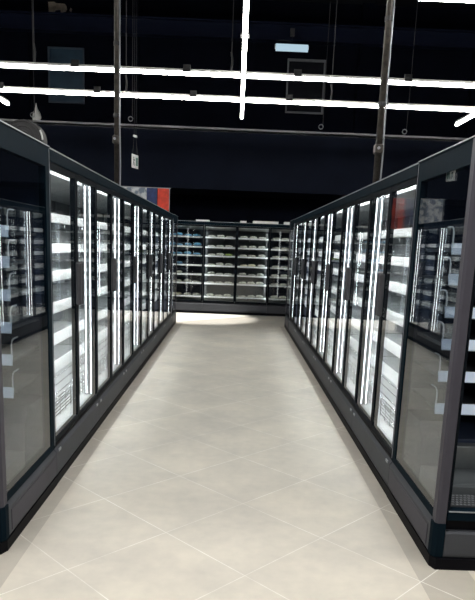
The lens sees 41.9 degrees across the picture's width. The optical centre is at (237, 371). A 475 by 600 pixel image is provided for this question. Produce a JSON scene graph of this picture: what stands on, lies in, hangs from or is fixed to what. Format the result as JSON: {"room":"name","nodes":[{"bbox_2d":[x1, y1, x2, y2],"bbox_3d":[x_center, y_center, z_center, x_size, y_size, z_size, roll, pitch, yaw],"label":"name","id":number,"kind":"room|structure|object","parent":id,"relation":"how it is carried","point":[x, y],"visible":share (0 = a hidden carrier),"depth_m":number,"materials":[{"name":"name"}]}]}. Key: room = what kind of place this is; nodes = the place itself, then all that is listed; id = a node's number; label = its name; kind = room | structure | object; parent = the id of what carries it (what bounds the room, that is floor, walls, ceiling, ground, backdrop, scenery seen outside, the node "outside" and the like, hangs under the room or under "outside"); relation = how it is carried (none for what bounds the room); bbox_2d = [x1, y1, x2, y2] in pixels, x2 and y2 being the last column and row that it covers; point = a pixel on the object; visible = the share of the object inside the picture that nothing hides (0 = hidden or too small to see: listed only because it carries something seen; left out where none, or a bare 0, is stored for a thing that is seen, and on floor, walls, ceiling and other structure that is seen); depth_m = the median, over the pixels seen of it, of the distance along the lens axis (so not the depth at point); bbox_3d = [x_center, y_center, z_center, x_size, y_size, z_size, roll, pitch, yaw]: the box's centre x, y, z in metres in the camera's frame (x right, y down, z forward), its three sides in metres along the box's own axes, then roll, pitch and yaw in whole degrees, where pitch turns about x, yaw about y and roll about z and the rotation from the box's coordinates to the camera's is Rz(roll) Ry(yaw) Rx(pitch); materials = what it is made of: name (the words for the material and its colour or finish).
{"room":"supermarket","nodes":[
{"label":"supermarket","id":0,"kind":"room"},
{"bbox_2d":[8,123,458,200],"bbox_3d":[0.033,-5.222,15.811,22.000,1.330,1.895,2,11,-1],"label":"wall","id":1,"kind":"structure","parent":0,"point":[209,163],"depth_m":14.89,"materials":[{"name":"paint"}]},
{"bbox_2d":[122,186,170,211],"bbox_3d":[-2.285,-4.048,15.111,1.300,0.868,0.036,2,11,-1],"label":"banner","id":2,"kind":"object","parent":1,"relation":"hanging from","point":[148,193],"visible":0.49,"depth_m":15.05,"materials":[{"name":"fabric"}]},
{"bbox_2d":[0,119,467,141],"bbox_3d":[0.063,-5.721,14.739,22.000,0.075,0.160,2,11,-1],"label":"trim","id":3,"kind":"structure","parent":1,"relation":"on","point":[44,122],"depth_m":14.67,"materials":[{"name":"metal"}]},
{"bbox_2d":[32,103,40,119],"bbox_3d":[-4.738,-6.121,14.624,0.223,0.391,0.129,2,11,-1],"label":"crumpled bag","id":4,"kind":"object","parent":3,"relation":"on","point":[37,113],"visible":0.92,"depth_m":14.60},
{"bbox_2d":[0,312,474,599],"bbox_3d":[-0.078,0.417,6.002,22.000,0.100,23.600,2,11,-1],"label":"floor","id":5,"kind":"structure","parent":0,"point":[224,469],"depth_m":3.83,"materials":[{"name":"tile"}]},
{"bbox_2d":[0,120,56,554],"bbox_3d":[-2.069,-0.231,3.326,1.910,2.074,0.926,2,11,-1],"label":"fridge","id":6,"kind":"object","parent":5,"relation":"on","point":[28,457],"visible":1,"depth_m":3.60,"materials":[{"name":"black metal"}]},
{"bbox_2d":[0,316,37,329],"bbox_3d":[-2.096,-0.305,3.488,1.795,0.018,0.480,2,11,-1],"label":"shelf","id":7,"kind":"object","parent":6,"relation":"attached to","point":[17,321],"depth_m":3.54,"materials":[{"name":"metal"}]},
{"bbox_2d":[0,287,37,297],"bbox_3d":[-2.089,-0.472,3.454,1.795,0.018,0.480,2,11,-1],"label":"shelf","id":8,"kind":"object","parent":6,"relation":"attached to","point":[15,291],"depth_m":3.52,"materials":[{"name":"metal"}]},
{"bbox_2d":[1,344,38,360],"bbox_3d":[-2.102,-0.137,3.522,1.795,0.018,0.480,2,11,-1],"label":"shelf","id":9,"kind":"object","parent":6,"relation":"attached to","point":[19,350],"depth_m":3.59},
{"bbox_2d":[2,373,39,393],"bbox_3d":[-2.109,0.037,3.557,1.795,0.018,0.480,2,11,-1],"label":"shelf","id":10,"kind":"object","parent":6,"relation":"attached to","point":[21,380],"depth_m":3.61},
{"bbox_2d":[8,231,35,235],"bbox_3d":[-2.076,-0.790,3.390,1.795,0.018,0.480,2,11,-1],"label":"shelf","id":11,"kind":"object","parent":6,"relation":"attached to","point":[10,233],"depth_m":3.50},
{"bbox_2d":[10,259,36,264],"bbox_3d":[-2.082,-0.638,3.421,1.795,0.018,0.480,2,11,-1],"label":"shelf","id":12,"kind":"object","parent":6,"relation":"attached to","point":[12,261],"depth_m":3.52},
{"bbox_2d":[9,119,46,143],"bbox_3d":[-1.454,-1.583,4.253,0.273,0.270,0.107,2,11,-1],"label":"roll","id":13,"kind":"object","parent":6,"relation":"on","point":[28,127],"visible":0.27,"depth_m":4.19,"materials":[{"name":"plastic"}]},
{"bbox_2d":[49,148,98,483],"bbox_3d":[-1.593,-0.430,4.420,0.978,2.069,1.290,2,11,-1],"label":"freezer","id":14,"kind":"object","parent":5,"relation":"on","point":[76,414],"visible":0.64,"depth_m":4.54,"materials":[{"name":"black metal"}]},
{"bbox_2d":[52,267,70,270],"bbox_3d":[-1.624,-0.682,4.369,0.715,0.070,1.260,2,11,-1],"label":"shelf","id":15,"kind":"object","parent":14,"relation":"attached to","point":[53,269],"depth_m":4.67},
{"bbox_2d":[53,294,70,302],"bbox_3d":[-1.632,-0.472,4.412,0.715,0.070,1.260,2,11,-1],"label":"shelf","id":16,"kind":"object","parent":14,"relation":"attached to","point":[57,298],"depth_m":4.68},
{"bbox_2d":[53,321,71,332],"bbox_3d":[-1.641,-0.261,4.454,0.715,0.070,1.260,2,11,-1],"label":"shelf","id":17,"kind":"object","parent":14,"relation":"attached to","point":[58,326],"depth_m":4.74,"materials":[{"name":"metal"}]},
{"bbox_2d":[54,344,71,360],"bbox_3d":[-1.648,-0.070,4.493,0.715,0.070,1.260,2,11,-1],"label":"shelf","id":18,"kind":"object","parent":14,"relation":"attached to","point":[61,352],"depth_m":4.75,"materials":[{"name":"metal"}]},
{"bbox_2d":[55,378,80,416],"bbox_3d":[-1.620,0.232,4.554,0.642,0.144,1.250,2,11,-1],"label":"wire basket","id":19,"kind":"object","parent":14,"relation":"on","point":[63,401],"depth_m":4.77,"materials":[{"name":"metal"}]},
{"bbox_2d":[51,173,124,426],"bbox_3d":[-1.604,-0.686,5.685,0.978,2.069,1.290,2,11,-1],"label":"freezer","id":20,"kind":"object","parent":5,"relation":"on","point":[110,377],"visible":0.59,"depth_m":5.75,"materials":[{"name":"black metal"}]},
{"bbox_2d":[51,223,81,229],"bbox_3d":[-1.620,-1.315,5.557,0.715,0.070,1.260,2,11,-1],"label":"shelf","id":21,"kind":"object","parent":20,"relation":"attached to","point":[53,226],"depth_m":5.25,"materials":[{"name":"metal"}]},
{"bbox_2d":[52,262,99,267],"bbox_3d":[-1.635,-0.938,5.633,0.715,0.070,1.260,2,11,-1],"label":"shelf","id":22,"kind":"object","parent":20,"relation":"attached to","point":[55,264],"depth_m":5.60,"materials":[{"name":"metal"}]},
{"bbox_2d":[53,305,106,320],"bbox_3d":[-1.652,-0.517,5.719,0.715,0.070,1.260,2,11,-1],"label":"shelf","id":23,"kind":"object","parent":20,"relation":"attached to","point":[64,315],"depth_m":5.61,"materials":[{"name":"metal"}]},
{"bbox_2d":[53,283,106,294],"bbox_3d":[-1.643,-0.728,5.676,0.715,0.070,1.260,2,11,-1],"label":"shelf","id":24,"kind":"object","parent":20,"relation":"attached to","point":[60,289],"depth_m":5.71,"materials":[{"name":"metal"}]},
{"bbox_2d":[54,354,107,392],"bbox_3d":[-1.631,-0.024,5.819,0.642,0.144,1.250,2,11,-1],"label":"wire basket","id":25,"kind":"object","parent":20,"relation":"on","point":[63,378],"depth_m":5.85,"materials":[{"name":"metal"}]},
{"bbox_2d":[58,325,106,344],"bbox_3d":[-1.659,-0.326,5.757,0.715,0.070,1.260,2,11,-1],"label":"shelf","id":26,"kind":"object","parent":20,"relation":"attached to","point":[102,329],"depth_m":5.69,"materials":[{"name":"metal"}]},
{"bbox_2d":[51,188,142,390],"bbox_3d":[-1.615,-0.943,6.949,0.978,2.069,1.290,2,11,-1],"label":"freezer","id":27,"kind":"object","parent":5,"relation":"on","point":[132,352],"visible":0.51,"depth_m":7.08,"materials":[{"name":"black metal"}]},
{"bbox_2d":[51,227,106,232],"bbox_3d":[-1.631,-1.571,6.822,0.715,0.070,1.260,2,11,-1],"label":"shelf","id":28,"kind":"object","parent":27,"relation":"attached to","point":[53,230],"depth_m":7.09,"materials":[{"name":"metal"}]},
{"bbox_2d":[64,260,106,263],"bbox_3d":[-1.646,-1.194,6.898,0.715,0.070,1.260,2,11,-1],"label":"shelf","id":29,"kind":"object","parent":27,"relation":"attached to","point":[98,261],"depth_m":6.83,"materials":[{"name":"metal"}]},
{"bbox_2d":[53,278,125,284],"bbox_3d":[-1.655,-0.984,6.940,0.715,0.070,1.260,2,11,-1],"label":"shelf","id":30,"kind":"object","parent":27,"relation":"attached to","point":[101,281],"depth_m":7.00,"materials":[{"name":"metal"}]},
{"bbox_2d":[79,335,129,362],"bbox_3d":[-1.643,-0.280,7.083,0.642,0.144,1.250,2,11,-1],"label":"wire basket","id":31,"kind":"object","parent":27,"relation":"on","point":[102,349],"depth_m":7.18,"materials":[{"name":"metal"}]},
{"bbox_2d":[81,295,128,305],"bbox_3d":[-1.663,-0.773,6.983,0.715,0.070,1.260,2,11,-1],"label":"shelf","id":32,"kind":"object","parent":27,"relation":"attached to","point":[102,300],"depth_m":7.07,"materials":[{"name":"metal"}]},
{"bbox_2d":[98,312,128,324],"bbox_3d":[-1.671,-0.582,7.021,0.715,0.070,1.260,2,11,-1],"label":"shelf","id":33,"kind":"object","parent":27,"relation":"attached to","point":[103,321],"depth_m":6.94,"materials":[{"name":"metal"}]},
{"bbox_2d":[113,0,120,185],"bbox_3d":[-1.287,-4.838,6.591,0.114,5.732,0.128,2,11,-1],"label":"pole","id":34,"kind":"object","parent":27,"relation":"on","point":[117,3],"visible":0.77,"depth_m":6.93,"materials":[{"name":"grey metal"}]},
{"bbox_2d":[77,198,155,367],"bbox_3d":[-1.626,-1.198,8.213,0.978,2.069,1.290,2,11,-1],"label":"freezer","id":35,"kind":"object","parent":5,"relation":"on","point":[147,336],"visible":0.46,"depth_m":8.27,"materials":[{"name":"black metal"}]},
{"bbox_2d":[97,258,129,260],"bbox_3d":[-1.657,-1.450,8.162,0.715,0.070,1.260,2,11,-1],"label":"shelf","id":36,"kind":"object","parent":35,"relation":"attached to","point":[126,259],"depth_m":8.03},
{"bbox_2d":[98,273,129,278],"bbox_3d":[-1.666,-1.240,8.205,0.715,0.070,1.260,2,11,-1],"label":"shelf","id":37,"kind":"object","parent":35,"relation":"attached to","point":[127,275],"depth_m":8.02,"materials":[{"name":"metal"}]},
{"bbox_2d":[102,322,144,342],"bbox_3d":[-1.654,-0.536,8.347,0.642,0.144,1.250,2,11,-1],"label":"wire basket","id":38,"kind":"object","parent":35,"relation":"on","point":[126,333],"depth_m":8.47,"materials":[{"name":"metal"}]},
{"bbox_2d":[104,289,143,295],"bbox_3d":[-1.674,-1.029,8.247,0.715,0.070,1.260,2,11,-1],"label":"shelf","id":39,"kind":"object","parent":35,"relation":"attached to","point":[126,291],"depth_m":8.20,"materials":[{"name":"metal"}]},
{"bbox_2d":[124,303,142,311],"bbox_3d":[-1.682,-0.838,8.286,0.715,0.070,1.260,2,11,-1],"label":"shelf","id":40,"kind":"object","parent":35,"relation":"attached to","point":[126,308],"depth_m":8.18,"materials":[{"name":"metal"}]},
{"bbox_2d":[97,205,165,349],"bbox_3d":[-1.637,-1.454,9.478,0.978,2.069,1.290,2,11,-1],"label":"freezer","id":41,"kind":"object","parent":5,"relation":"on","point":[160,212],"visible":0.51,"depth_m":9.50,"materials":[{"name":"black metal"}]},
{"bbox_2d":[100,269,145,274],"bbox_3d":[-1.677,-1.496,9.469,0.715,0.070,1.260,2,11,-1],"label":"shelf","id":42,"kind":"object","parent":41,"relation":"attached to","point":[126,270],"depth_m":9.41,"materials":[{"name":"metal"}]},
{"bbox_2d":[124,283,145,288],"bbox_3d":[-1.685,-1.285,9.511,0.715,0.070,1.260,2,11,-1],"label":"shelf","id":43,"kind":"object","parent":41,"relation":"attached to","point":[143,284],"depth_m":9.28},
{"bbox_2d":[112,210,173,337],"bbox_3d":[-1.648,-1.711,10.742,0.978,2.069,1.290,2,11,-1],"label":"freezer","id":44,"kind":"object","parent":5,"relation":"on","point":[167,316],"visible":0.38,"depth_m":10.83,"materials":[{"name":"black metal"}]},
{"bbox_2d":[125,214,177,326],"bbox_3d":[-2.142,-1.953,11.830,1.910,2.074,0.926,2,11,-1],"label":"fridge","id":45,"kind":"object","parent":5,"relation":"on","point":[175,218],"visible":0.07,"depth_m":11.51,"materials":[{"name":"black metal"}]},
{"bbox_2d":[176,220,205,312],"bbox_3d":[-1.528,-2.479,14.567,1.490,2.069,0.954,2,11,-1],"label":"fridge","id":46,"kind":"object","parent":5,"relation":"on","point":[191,268],"visible":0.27,"depth_m":14.81,"materials":[{"name":"black metal"}]},
{"bbox_2d":[202,221,270,315],"bbox_3d":[-0.039,-2.423,14.582,1.490,2.069,0.954,2,11,-1],"label":"fridge","id":47,"kind":"object","parent":5,"relation":"on","point":[234,305],"visible":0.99,"depth_m":14.80,"materials":[{"name":"black metal"}]},
{"bbox_2d":[204,294,265,299],"bbox_3d":[-0.066,-1.758,14.746,1.460,0.070,0.715,2,11,-1],"label":"shelf","id":48,"kind":"object","parent":47,"relation":"attached to","point":[206,297],"depth_m":14.81,"materials":[{"name":"metal"}]},
{"bbox_2d":[253,221,277,223],"bbox_3d":[0.637,-3.390,14.130,0.570,0.056,0.350,2,11,-1],"label":"carton","id":49,"kind":"object","parent":47,"relation":"on","point":[260,222],"visible":0.78,"depth_m":13.96,"materials":[{"name":"white cardboard"}]},
{"bbox_2d":[265,224,289,316],"bbox_3d":[1.450,-2.367,14.597,1.490,2.069,0.954,2,11,-1],"label":"fridge","id":50,"kind":"object","parent":5,"relation":"on","point":[275,306],"visible":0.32,"depth_m":14.83,"materials":[{"name":"black metal"}]},
{"bbox_2d":[284,219,340,331],"bbox_3d":[1.935,-1.801,11.878,1.910,2.074,0.926,2,11,-1],"label":"fridge","id":51,"kind":"object","parent":5,"relation":"on","point":[292,222],"visible":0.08,"depth_m":11.52,"materials":[{"name":"black metal"}]},
{"bbox_2d":[288,216,352,342],"bbox_3d":[1.454,-1.595,10.777,0.978,2.069,1.290,2,11,-1],"label":"freezer","id":52,"kind":"object","parent":5,"relation":"on","point":[298,221],"visible":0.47,"depth_m":10.81,"materials":[{"name":"black metal"}]},
{"bbox_2d":[295,211,367,356],"bbox_3d":[1.457,-1.339,9.512,0.978,2.069,1.290,2,11,-1],"label":"freezer","id":53,"kind":"object","parent":5,"relation":"on","point":[307,218],"visible":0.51,"depth_m":9.58,"materials":[{"name":"black metal"}]},
{"bbox_2d":[316,290,336,296],"bbox_3d":[1.492,-1.166,9.547,0.715,0.070,1.260,2,11,-1],"label":"shelf","id":54,"kind":"object","parent":53,"relation":"attached to","point":[317,291],"depth_m":9.31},
{"bbox_2d":[317,277,362,284],"bbox_3d":[1.500,-1.377,9.505,0.715,0.070,1.260,2,11,-1],"label":"shelf","id":55,"kind":"object","parent":53,"relation":"attached to","point":[318,278],"depth_m":9.47,"materials":[{"name":"metal"}]},
{"bbox_2d":[303,205,395,373],"bbox_3d":[1.461,-1.083,8.248,0.978,2.069,1.290,2,11,-1],"label":"freezer","id":56,"kind":"object","parent":5,"relation":"on","point":[310,343],"visible":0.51,"depth_m":8.30,"materials":[{"name":"black metal"}]},
{"bbox_2d":[330,311,334,319],"bbox_3d":[1.488,-0.720,8.322,0.715,0.070,1.260,2,11,-1],"label":"shelf","id":57,"kind":"object","parent":56,"relation":"attached to","point":[332,316],"depth_m":8.10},
{"bbox_2d":[314,330,355,352],"bbox_3d":[1.436,-0.420,8.382,0.642,0.144,1.250,2,11,-1],"label":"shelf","id":58,"kind":"object","parent":56,"relation":"on","point":[351,350],"depth_m":8.38,"materials":[{"name":"metal"}]},
{"bbox_2d":[331,297,355,304],"bbox_3d":[1.495,-0.911,8.283,0.715,0.070,1.260,2,11,-1],"label":"shelf","id":59,"kind":"object","parent":56,"relation":"attached to","point":[333,299],"depth_m":8.10,"materials":[{"name":"metal"}]},
{"bbox_2d":[332,281,362,287],"bbox_3d":[1.504,-1.121,8.240,0.715,0.070,1.260,2,11,-1],"label":"shelf","id":60,"kind":"object","parent":56,"relation":"attached to","point":[334,284],"depth_m":8.08,"materials":[{"name":"metal"}]},
{"bbox_2d":[333,266,364,269],"bbox_3d":[1.512,-1.332,8.198,0.715,0.070,1.260,2,11,-1],"label":"shelf","id":61,"kind":"object","parent":56,"relation":"attached to","point":[336,267],"depth_m":8.16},
{"bbox_2d":[313,197,412,398],"bbox_3d":[1.464,-0.827,6.984,0.978,2.069,1.290,2,11,-1],"label":"freezer","id":62,"kind":"object","parent":5,"relation":"on","point":[323,360],"visible":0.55,"depth_m":7.11,"materials":[{"name":"black metal"}]},
{"bbox_2d":[331,320,359,334],"bbox_3d":[1.491,-0.464,7.057,0.715,0.070,1.260,2,11,-1],"label":"shelf","id":63,"kind":"object","parent":62,"relation":"attached to","point":[354,331],"depth_m":6.85,"materials":[{"name":"metal"}]},
{"bbox_2d":[327,342,374,372],"bbox_3d":[1.439,-0.165,7.117,0.642,0.144,1.250,2,11,-1],"label":"shelf","id":64,"kind":"object","parent":62,"relation":"on","point":[352,360],"depth_m":7.30,"materials":[{"name":"metal"}]},
{"bbox_2d":[332,304,377,316],"bbox_3d":[1.499,-0.655,7.019,0.715,0.070,1.260,2,11,-1],"label":"shelf","id":65,"kind":"object","parent":62,"relation":"attached to","point":[356,310],"depth_m":7.08,"materials":[{"name":"metal"}]},
{"bbox_2d":[335,287,405,297],"bbox_3d":[1.507,-0.865,6.976,0.715,0.070,1.260,2,11,-1],"label":"shelf","id":66,"kind":"object","parent":62,"relation":"attached to","point":[357,291],"depth_m":7.03,"materials":[{"name":"metal"}]},
{"bbox_2d":[355,270,397,274],"bbox_3d":[1.516,-1.076,6.933,0.715,0.070,1.260,2,11,-1],"label":"shelf","id":67,"kind":"object","parent":62,"relation":"attached to","point":[393,272],"depth_m":7.00,"materials":[{"name":"metal"}]},
{"bbox_2d":[357,239,410,244],"bbox_3d":[1.530,-1.453,6.857,0.715,0.070,1.260,2,11,-1],"label":"shelf","id":68,"kind":"object","parent":62,"relation":"attached to","point":[358,241],"depth_m":7.15,"materials":[{"name":"metal"}]},
{"bbox_2d":[328,184,413,435],"bbox_3d":[1.468,-0.572,5.719,0.978,2.069,1.290,2,11,-1],"label":"freezer","id":69,"kind":"object","parent":5,"relation":"on","point":[342,387],"visible":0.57,"depth_m":5.80,"materials":[{"name":"black metal"}]},
{"bbox_2d":[347,363,396,402],"bbox_3d":[1.443,0.091,5.853,0.642,0.144,1.250,2,11,-1],"label":"wire basket","id":70,"kind":"object","parent":69,"relation":"on","point":[388,390],"depth_m":5.91,"materials":[{"name":"metal"}]},
{"bbox_2d":[350,335,396,356],"bbox_3d":[1.495,-0.208,5.793,0.715,0.070,1.260,2,11,-1],"label":"shelf","id":71,"kind":"object","parent":69,"relation":"attached to","point":[354,339],"depth_m":5.73,"materials":[{"name":"metal"}]},
{"bbox_2d":[352,316,402,333],"bbox_3d":[1.502,-0.399,5.754,0.715,0.070,1.260,2,11,-1],"label":"shelf","id":72,"kind":"object","parent":69,"relation":"attached to","point":[391,328],"depth_m":5.62,"materials":[{"name":"metal"}]},
{"bbox_2d":[355,295,405,307],"bbox_3d":[1.511,-0.610,5.712,0.715,0.070,1.260,2,11,-1],"label":"shelf","id":73,"kind":"object","parent":69,"relation":"attached to","point":[396,302],"depth_m":5.73,"materials":[{"name":"metal"}]},
{"bbox_2d":[373,0,394,182],"bbox_3d":[1.464,-4.520,5.554,0.132,5.732,0.141,2,11,-1],"label":"pole","id":74,"kind":"object","parent":69,"relation":"on","point":[378,149],"visible":0.77,"depth_m":5.91,"materials":[{"name":"grey metal"}]},
{"bbox_2d":[361,274,407,280],"bbox_3d":[1.519,-0.820,5.669,0.715,0.070,1.260,2,11,-1],"label":"shelf","id":75,"kind":"object","parent":69,"relation":"attached to","point":[392,277],"depth_m":5.66,"materials":[{"name":"metal"}]},
{"bbox_2d":[382,238,410,242],"bbox_3d":[1.534,-1.197,5.593,0.715,0.070,1.260,2,11,-1],"label":"shelf","id":76,"kind":"object","parent":69,"relation":"attached to","point":[395,240],"depth_m":5.89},
{"bbox_2d":[351,163,418,495],"bbox_3d":[1.471,-0.316,4.455,0.978,2.069,1.290,2,11,-1],"label":"freezer","id":77,"kind":"object","parent":5,"relation":"on","point":[372,432],"visible":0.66,"depth_m":4.58,"materials":[{"name":"black metal"}]},
{"bbox_2d":[371,393,395,428],"bbox_3d":[1.446,0.347,4.589,0.642,0.144,1.250,2,11,-1],"label":"wire basket","id":78,"kind":"object","parent":77,"relation":"on","point":[386,413],"depth_m":4.79,"materials":[{"name":"metal"}]},
{"bbox_2d":[383,357,399,373],"bbox_3d":[1.498,0.048,4.528,0.715,0.070,1.260,2,11,-1],"label":"shelf","id":79,"kind":"object","parent":77,"relation":"attached to","point":[391,365],"depth_m":4.78,"materials":[{"name":"metal"}]},
{"bbox_2d":[385,333,401,345],"bbox_3d":[1.506,-0.143,4.490,0.715,0.070,1.260,2,11,-1],"label":"shelf","id":80,"kind":"object","parent":77,"relation":"attached to","point":[390,339],"depth_m":4.75,"materials":[{"name":"metal"}]},
{"bbox_2d":[387,307,404,315],"bbox_3d":[1.514,-0.354,4.447,0.715,0.070,1.260,2,11,-1],"label":"shelf","id":81,"kind":"object","parent":77,"relation":"attached to","point":[391,311],"depth_m":4.71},
{"bbox_2d":[392,281,406,284],"bbox_3d":[1.522,-0.565,4.405,0.715,0.070,1.260,2,11,-1],"label":"shelf","id":82,"kind":"object","parent":77,"relation":"attached to","point":[393,282],"depth_m":4.64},
{"bbox_2d":[387,135,474,570],"bbox_3d":[1.958,-0.079,3.367,1.910,2.074,0.926,2,11,-1],"label":"fridge","id":83,"kind":"object","parent":5,"relation":"on","point":[431,488],"visible":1,"depth_m":3.54,"materials":[{"name":"black metal"}]},
{"bbox_2d":[423,275,447,281],"bbox_3d":[2.000,-0.485,3.463,1.795,0.018,0.480,2,11,-1],"label":"shelf","id":84,"kind":"object","parent":83,"relation":"attached to","point":[426,278],"depth_m":3.58,"materials":[{"name":"metal"}]},
{"bbox_2d":[425,248,450,251],"bbox_3d":[2.006,-0.637,3.432,1.795,0.018,0.480,2,11,-1],"label":"shelf","id":85,"kind":"object","parent":83,"relation":"attached to","point":[426,249],"depth_m":3.46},
{"bbox_2d":[412,388,474,408],"bbox_3d":[1.973,0.191,3.599,1.795,0.018,0.480,2,11,-1],"label":"shelf","id":86,"kind":"object","parent":83,"relation":"attached to","point":[428,395],"depth_m":3.63,"materials":[{"name":"metal"}]},
{"bbox_2d":[414,360,474,376],"bbox_3d":[1.980,0.017,3.564,1.795,0.018,0.480,2,11,-1],"label":"shelf","id":87,"kind":"object","parent":83,"relation":"attached to","point":[432,366],"depth_m":3.59,"materials":[{"name":"metal"}]},
{"bbox_2d":[417,332,474,345],"bbox_3d":[1.986,-0.152,3.530,1.795,0.018,0.480,2,11,-1],"label":"shelf","id":88,"kind":"object","parent":83,"relation":"attached to","point":[435,337],"depth_m":3.56,"materials":[{"name":"metal"}]},
{"bbox_2d":[420,303,474,314],"bbox_3d":[1.993,-0.318,3.497,1.795,0.018,0.480,2,11,-1],"label":"shelf","id":89,"kind":"object","parent":83,"relation":"attached to","point":[437,307],"depth_m":3.55,"materials":[{"name":"metal"}]},
{"bbox_2d":[0,0,474,223],"bbox_3d":[0.044,-5.794,16.800,22.000,7.800,0.270,2,11,-1],"label":"wall","id":90,"kind":"structure","parent":0,"point":[14,46],"depth_m":16.37,"materials":[{"name":"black paint"}]},
{"bbox_2d":[48,2,66,11],"bbox_3d":[-4.646,-9.397,16.027,0.480,0.280,0.030,2,11,-1],"label":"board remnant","id":91,"kind":"object","parent":90,"relation":"attached to","point":[52,6],"visible":0.79,"depth_m":16.01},
{"bbox_2d":[47,46,84,103],"bbox_3d":[-4.480,-7.745,16.222,0.940,1.360,0.045,2,11,-1],"label":"hatch","id":92,"kind":"object","parent":90,"relation":"attached to","point":[56,79],"visible":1,"depth_m":16.23,"materials":[{"name":"metal"}]},
{"bbox_2d":[285,58,325,114],"bbox_3d":[1.784,-7.485,16.289,1.000,1.330,0.050,2,11,-1],"label":"wall frame","id":93,"kind":"object","parent":90,"relation":"attached to","point":[298,89],"visible":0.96,"depth_m":16.30,"materials":[{"name":"black paint"}]},
{"bbox_2d":[269,0,474,8],"bbox_3d":[0.229,-7.320,4.438,22.000,0.100,23.600,2,11,-1],"label":"ceiling","id":94,"kind":"structure","parent":0,"point":[408,3],"depth_m":15.89,"materials":[{"name":"black paint"}]},
{"bbox_2d":[0,95,8,104],"bbox_3d":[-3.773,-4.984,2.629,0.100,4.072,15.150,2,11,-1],"label":"ceiling light","id":95,"kind":"object","parent":94,"relation":"hanging from","point":[2,99],"visible":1,"depth_m":10.24,"materials":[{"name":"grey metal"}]},
{"bbox_2d":[30,0,34,117],"bbox_3d":[-4.563,-7.499,13.673,0.119,3.580,0.022,2,11,-1],"label":"hanging wire","id":96,"kind":"object","parent":94,"relation":"hanging from","point":[31,0],"visible":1,"depth_m":13.83,"materials":[{"name":"grey metal"}]},
{"bbox_2d":[128,11,132,121],"bbox_3d":[-2.355,-7.416,13.695,0.119,3.580,0.022,2,11,-1],"label":"hanging wire","id":97,"kind":"object","parent":94,"relation":"hanging from","point":[132,11],"visible":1,"depth_m":13.80,"materials":[{"name":"grey metal"}]},
{"bbox_2d":[132,35,137,168],"bbox_3d":[-1.883,-6.297,11.474,0.040,4.855,0.280,5,12,14],"label":"hanging sign","id":98,"kind":"object","parent":94,"relation":"hanging from","point":[134,157],"visible":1,"depth_m":11.71,"materials":[{"name":"white plastic"}]},
{"bbox_2d":[0,0,474,87],"bbox_3d":[0.141,-5.944,7.996,18.000,4.012,0.101,2,11,-1],"label":"ceiling light","id":99,"kind":"object","parent":94,"relation":"hanging from","point":[74,66],"visible":0.94,"depth_m":8.36,"materials":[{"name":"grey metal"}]},
{"bbox_2d":[0,63,474,87],"bbox_3d":[0.064,-4.000,8.389,18.000,0.042,0.048,2,11,-1],"label":"diffuser","id":100,"kind":"object","parent":99,"relation":"attached to","point":[51,66],"depth_m":8.37,"materials":[{"name":"plastic"}]},
{"bbox_2d":[0,0,474,111],"bbox_3d":[0.137,-6.200,9.311,18.000,4.032,0.101,2,11,-1],"label":"ceiling light","id":101,"kind":"object","parent":94,"relation":"hanging from","point":[97,91],"visible":0.86,"depth_m":9.68,"materials":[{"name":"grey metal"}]},
{"bbox_2d":[0,88,474,111],"bbox_3d":[0.059,-4.246,9.706,18.000,0.042,0.048,2,11,-1],"label":"diffuser","id":102,"kind":"object","parent":101,"relation":"attached to","point":[96,92],"depth_m":9.68,"materials":[{"name":"plastic"}]},
{"bbox_2d":[239,0,249,118],"bbox_3d":[0.164,-4.865,2.817,0.105,4.072,15.450,2,11,0],"label":"ceiling light","id":103,"kind":"object","parent":94,"relation":"hanging from","point":[245,34],"visible":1,"depth_m":7.04,"materials":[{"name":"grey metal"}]},
{"bbox_2d":[318,0,330,129],"bbox_3d":[1.962,-7.254,13.740,0.119,3.580,0.022,2,11,-1],"label":"hanging wire","id":104,"kind":"object","parent":94,"relation":"hanging from","point":[330,0],"visible":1,"depth_m":13.81,"materials":[{"name":"grey metal"}]},
{"bbox_2d":[402,1,417,133],"bbox_3d":[3.870,-7.167,13.763,0.119,3.610,0.022,2,11,-1],"label":"hanging wire","id":105,"kind":"object","parent":94,"relation":"hanging from","point":[417,1],"visible":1,"depth_m":13.82,"materials":[{"name":"grey metal"}]},
{"bbox_2d":[419,0,474,2],"bbox_3d":[5.419,-5.157,5.190,7.450,4.032,0.100,2,11,-1],"label":"ceiling light","id":106,"kind":"object","parent":94,"relation":"hanging from","point":[463,1],"visible":1,"depth_m":5.54,"materials":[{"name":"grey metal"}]},
{"bbox_2d":[455,112,474,125],"bbox_3d":[3.871,-4.711,2.781,0.100,4.072,15.300,2,11,-1],"label":"ceiling light","id":107,"kind":"object","parent":94,"relation":"hanging from","point":[472,114],"visible":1,"depth_m":10.23,"materials":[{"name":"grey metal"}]},
{"bbox_3d":[-10.991,-3.867,5.105,0.150,7.800,23.600,2,11,-1],"label":"wall","id":108,"kind":"structure","parent":0,"visible":0},
{"bbox_2d":[0,10,474,50],"bbox_3d":[0.152,-8.069,14.692,22.000,0.380,0.260,2,11,-1],"label":"beam","id":109,"kind":"structure","parent":108,"relation":"attached to","point":[10,20],"depth_m":14.65,"materials":[{"name":"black metal"}]},
{"bbox_2d":[275,28,308,51],"bbox_3d":[1.283,-7.772,14.544,0.800,0.505,0.165,2,11,-1],"label":"lamp","id":110,"kind":"object","parent":109,"relation":"attached to","point":[279,47],"visible":1,"depth_m":14.51,"materials":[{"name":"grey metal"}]},
{"bbox_2d":[276,43,307,51],"bbox_3d":[1.276,-7.596,14.531,0.760,0.165,0.070,2,11,-1],"label":"diffuser","id":111,"kind":"object","parent":110,"relation":"attached to","point":[279,47],"depth_m":14.51,"materials":[{"name":"plastic"}]},
{"bbox_2d":[0,67,474,88],"bbox_3d":[0.121,-7.641,16.105,22.000,0.067,0.070,2,11,-1],"label":"ceiling pipe","id":112,"kind":"object","parent":108,"relation":"attached to","point":[0,67],"visible":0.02,"depth_m":16.09,"materials":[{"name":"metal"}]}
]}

